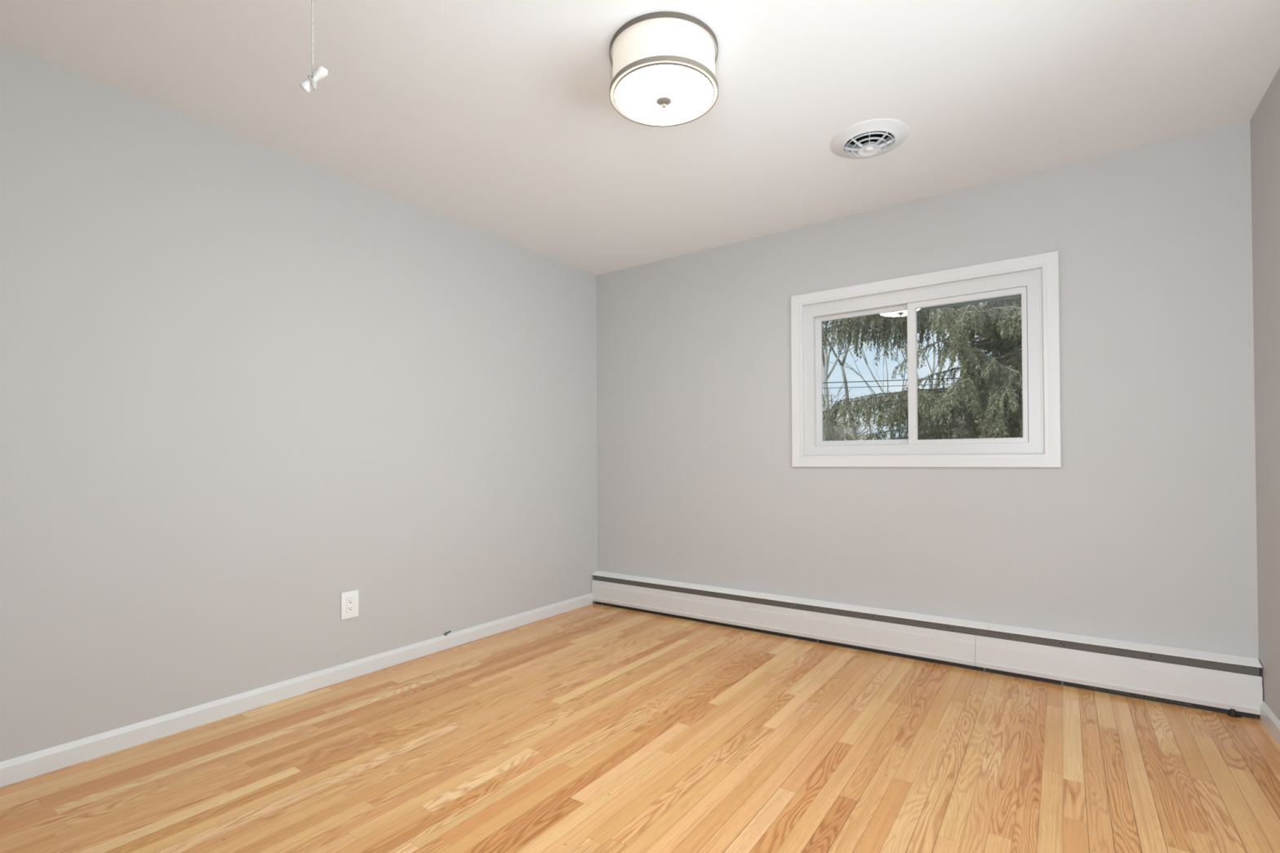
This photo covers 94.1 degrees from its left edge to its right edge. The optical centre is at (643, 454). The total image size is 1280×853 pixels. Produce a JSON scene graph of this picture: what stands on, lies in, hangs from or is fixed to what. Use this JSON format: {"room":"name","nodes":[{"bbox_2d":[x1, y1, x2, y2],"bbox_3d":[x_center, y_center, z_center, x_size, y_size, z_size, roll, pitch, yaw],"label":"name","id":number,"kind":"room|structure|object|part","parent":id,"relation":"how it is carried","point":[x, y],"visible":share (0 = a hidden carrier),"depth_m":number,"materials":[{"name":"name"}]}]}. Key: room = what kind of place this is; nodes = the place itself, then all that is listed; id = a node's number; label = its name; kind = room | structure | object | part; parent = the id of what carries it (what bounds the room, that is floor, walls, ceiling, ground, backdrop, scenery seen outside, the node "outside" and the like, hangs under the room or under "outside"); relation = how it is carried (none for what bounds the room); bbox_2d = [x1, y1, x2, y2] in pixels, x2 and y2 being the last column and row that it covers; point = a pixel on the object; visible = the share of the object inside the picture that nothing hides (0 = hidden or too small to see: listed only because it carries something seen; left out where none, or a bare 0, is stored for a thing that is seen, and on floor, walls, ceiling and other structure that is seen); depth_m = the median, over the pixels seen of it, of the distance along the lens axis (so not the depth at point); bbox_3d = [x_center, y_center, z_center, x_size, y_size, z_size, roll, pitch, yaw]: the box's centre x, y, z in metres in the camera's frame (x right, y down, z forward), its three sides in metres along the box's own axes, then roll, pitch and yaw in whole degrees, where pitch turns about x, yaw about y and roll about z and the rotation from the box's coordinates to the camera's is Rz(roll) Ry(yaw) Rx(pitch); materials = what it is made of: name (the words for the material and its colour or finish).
{"room":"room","nodes":[
{"label":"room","id":0,"kind":"room"},
{"bbox_2d":[0,42,597,761],"bbox_3d":[-1.465,-0.115,3.040,0.200,2.510,3.600,-1,-1,35],"label":"wall","id":1,"kind":"structure","parent":0,"point":[246,386],"depth_m":2.52,"materials":[{"name":"paint"}]},
{"bbox_2d":[0,592,592,786],"bbox_3d":[-1.393,1.050,2.937,0.012,0.078,3.527,-1,-1,35],"label":"baseboard","id":2,"kind":"structure","parent":1,"relation":"attached to","point":[15,770],"depth_m":2.50,"materials":[{"name":"white paint"}]},
{"bbox_2d":[340,590,358,619],"bbox_3d":[-1.427,0.732,2.896,0.010,0.129,0.085,-1,-1,35],"label":"wall outlet","id":3,"kind":"object","parent":1,"relation":"attached to","point":[348,600],"visible":1,"depth_m":2.89,"materials":[{"name":"plastic"}]},
{"bbox_2d":[346,596,354,613],"bbox_3d":[-1.424,0.732,2.894,0.003,0.071,0.037,-1,-1,35],"label":"receptacle","id":4,"kind":"object","parent":3,"relation":"attached to","point":[349,600],"depth_m":2.89,"materials":[{"name":"plastic"}]},
{"bbox_2d":[0,602,1279,852],"bbox_3d":[0.051,1.071,1.965,3.492,0.001,3.600,-1,-1,35],"label":"floor","id":5,"kind":"structure","parent":0,"point":[592,728],"depth_m":2.06,"materials":[{"name":"brown wood"}]},
{"bbox_2d":[0,0,1279,275],"bbox_3d":[0.038,-1.379,1.990,3.492,0.020,3.600,-1,-1,35],"label":"ceiling","id":6,"kind":"structure","parent":0,"point":[499,118],"depth_m":2.23,"materials":[{"name":"paint"}]},
{"bbox_2d":[299,0,328,93],"bbox_3d":[-0.720,-1.087,1.302,0.060,0.593,0.023,0,-1,0],"label":"pull cord","id":7,"kind":"object","parent":6,"relation":"hanging from","point":[320,73],"visible":1,"depth_m":1.29,"materials":[{"name":"metal"}]},
{"bbox_3d":[-0.725,-1.098,1.304,0.008,0.534,0.004,-1,-1,35],"label":"cord","id":8,"kind":"part","parent":7,"relation":"part of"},
{"bbox_3d":[-0.719,-0.818,1.300,0.059,0.055,0.022,0,-1,1],"label":"handle","id":9,"kind":"part","parent":7,"relation":"part of","materials":[{"name":"white plastic"}]},
{"bbox_2d":[609,11,718,126],"bbox_3d":[0.069,-1.273,2.025,0.368,0.190,0.368,-1,-1,35],"label":"ceiling lamp","id":10,"kind":"object","parent":6,"relation":"attached to","point":[663,64],"visible":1,"depth_m":1.91,"materials":[{"name":"white metal"}]},
{"bbox_3d":[0.069,-1.291,2.025,0.346,0.147,0.346,-1,-1,35],"label":"lamp shade","id":11,"kind":"part","parent":10,"relation":"part of","materials":[{"name":"white fabric"}]},
{"bbox_2d":[613,62,714,125],"bbox_3d":[0.070,-1.208,2.024,0.341,0.020,0.341,-1,-1,35],"label":"diffuser","id":12,"kind":"object","parent":10,"relation":"attached to","point":[641,89],"depth_m":1.98,"materials":[{"name":"white glass"}]},
{"bbox_2d":[830,118,909,159],"bbox_3d":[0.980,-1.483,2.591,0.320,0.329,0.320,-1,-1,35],"label":"ceiling vent","id":13,"kind":"object","parent":6,"relation":"in","point":[873,137],"visible":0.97,"depth_m":2.56,"materials":[{"name":"white plastic"}]},
{"bbox_2d":[595,120,1258,659],"bbox_3d":[1.139,-0.124,3.530,3.892,2.510,0.200,-1,-1,35],"label":"wall","id":14,"kind":"structure","parent":0,"point":[1144,531],"depth_m":2.94,"materials":[{"name":"paint"}]},
{"bbox_2d":[790,250,1061,467],"bbox_3d":[1.460,-0.443,3.238,1.320,1.026,0.122,-1,-1,35],"label":"window","id":15,"kind":"structure","parent":14,"relation":"in","point":[1034,278],"depth_m":3.12,"materials":[{"name":"white paint"}]},
{"bbox_3d":[1.260,-0.433,3.396,0.554,0.766,0.024,-1,-1,35],"label":"sash","id":16,"kind":"part","parent":15,"relation":"part of","materials":[{"name":"white plastic"}]},
{"bbox_3d":[1.658,-0.437,3.072,0.545,0.764,0.022,-1,-1,35],"label":"sash","id":17,"kind":"part","parent":15,"relation":"part of","materials":[{"name":"white plastic"}]},
{"bbox_3d":[1.699,-0.438,3.127,0.540,0.764,0.010,-1,-1,35],"label":"frame","id":18,"kind":"part","parent":15,"relation":"part of","materials":[{"name":"white plastic"}]},
{"bbox_2d":[591,570,1262,719],"bbox_3d":[1.059,0.966,3.398,3.484,0.229,0.096,-1,-1,35],"label":"baseboard heater","id":19,"kind":"object","parent":14,"relation":"attached to","point":[1231,685],"visible":1,"depth_m":2.96,"materials":[{"name":"metal"}]},
{"bbox_3d":[0.630,0.988,3.673,2.422,0.151,0.020,-1,-1,35],"label":"panel","id":20,"kind":"part","parent":19,"relation":"part of","materials":[{"name":"white metal"}]},
{"bbox_3d":[1.633,0.976,2.966,0.034,0.151,0.020,-1,-1,35],"label":"splice plate","id":21,"kind":"part","parent":19,"relation":"part of","materials":[{"name":"white metal"}]},
{"bbox_3d":[2.025,0.971,2.691,0.922,0.151,0.020,-1,-1,35],"label":"panel","id":22,"kind":"part","parent":19,"relation":"part of","materials":[{"name":"white metal"}]},
{"bbox_2d":[1249,66,1279,719],"bbox_3d":[1.554,-0.152,0.914,0.200,2.510,3.600,-1,-1,35],"label":"wall","id":23,"kind":"structure","parent":0,"point":[1264,122],"depth_m":2.28,"materials":[{"name":"paint"}]},
{"bbox_2d":[1259,701,1279,746],"bbox_3d":[1.452,1.014,0.934,0.012,0.078,3.527,-1,-1,35],"label":"baseboard","id":24,"kind":"structure","parent":23,"relation":"attached to","point":[1269,720],"depth_m":2.26,"materials":[{"name":"white paint"}]},
{"label":"outside","id":25,"kind":"structure","parent":0,"visible":0},
{"bbox_3d":[34.230,4.697,53.460,140.000,0.387,140.000,-1,-1,35],"label":"ground","id":26,"kind":"structure","parent":25,"visible":0},
{"bbox_2d":[822,333,837,440],"bbox_3d":[5.557,-2.955,20.243,5.117,14.805,9.075,0,-1,-6],"label":"bare tree","id":27,"kind":"object","parent":26,"relation":"on","point":[830,348],"visible":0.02,"depth_m":20.05,"materials":[{"name":"brown plant"}]},
{"bbox_2d":[822,324,857,440],"bbox_3d":[6.223,-2.881,23.470,8.496,14.687,5.004,-1,-1,35],"label":"bare tree","id":28,"kind":"object","parent":26,"relation":"on","point":[846,394],"visible":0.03,"depth_m":23.76,"materials":[{"name":"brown plant"}]},
{"bbox_2d":[822,328,875,440],"bbox_3d":[5.191,-3.560,19.536,7.126,15.978,10.452,-1,-1,35],"label":"bare tree","id":29,"kind":"object","parent":26,"relation":"on","point":[827,430],"visible":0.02,"depth_m":18.84,"materials":[{"name":"brown plant"}]},
{"bbox_2d":[826,302,982,435],"bbox_3d":[8.534,-2.533,20.872,4.440,13.937,8.385,0,-1,-41],"label":"bare tree","id":30,"kind":"object","parent":26,"relation":"on","point":[940,367],"visible":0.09,"depth_m":21.35,"materials":[{"name":"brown plant"}]},
{"bbox_2d":[885,318,947,439],"bbox_3d":[12.075,-2.164,27.065,4.347,13.290,8.001,-1,-1,35],"label":"bare tree","id":31,"kind":"object","parent":26,"relation":"on","point":[932,371],"visible":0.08,"depth_m":27.15,"materials":[{"name":"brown plant"}]},
{"bbox_2d":[822,380,1013,440],"bbox_3d":[16.023,0.535,30.668,31.643,8.302,19.645,0,-1,-2],"label":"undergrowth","id":32,"kind":"object","parent":26,"relation":"on","point":[838,436],"visible":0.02,"depth_m":25.75,"materials":[{"name":"plant"}]},
{"bbox_2d":[822,297,1022,439],"bbox_3d":[5.371,-1.389,8.595,5.106,11.804,4.875,0,-1,-32],"label":"spruce tree","id":33,"kind":"object","parent":26,"relation":"on","point":[985,382],"visible":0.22,"depth_m":8.32,"materials":[{"name":"green plant"}]},
{"bbox_2d":[977,313,1014,364],"bbox_3d":[7.966,-1.781,10.685,5.550,12.606,3.591,0,-1,3],"label":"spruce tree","id":34,"kind":"object","parent":26,"relation":"on","point":[988,353],"visible":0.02,"depth_m":11.88,"materials":[{"name":"green plant"}]},
{"bbox_3d":[-10.617,1.063,20.244,0.319,7.500,0.319,-1,-1,35],"label":"utility pole","id":35,"kind":"object","parent":26,"relation":"on","visible":0},
{"bbox_2d":[822,377,955,388],"bbox_3d":[10.186,-2.746,18.151,41.864,1.373,0.026,0,-1,6],"label":"overhead wires","id":36,"kind":"object","parent":35,"relation":"attached to","point":[941,378],"visible":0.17,"depth_m":18.44,"materials":[{"name":"black metal"}]}
]}

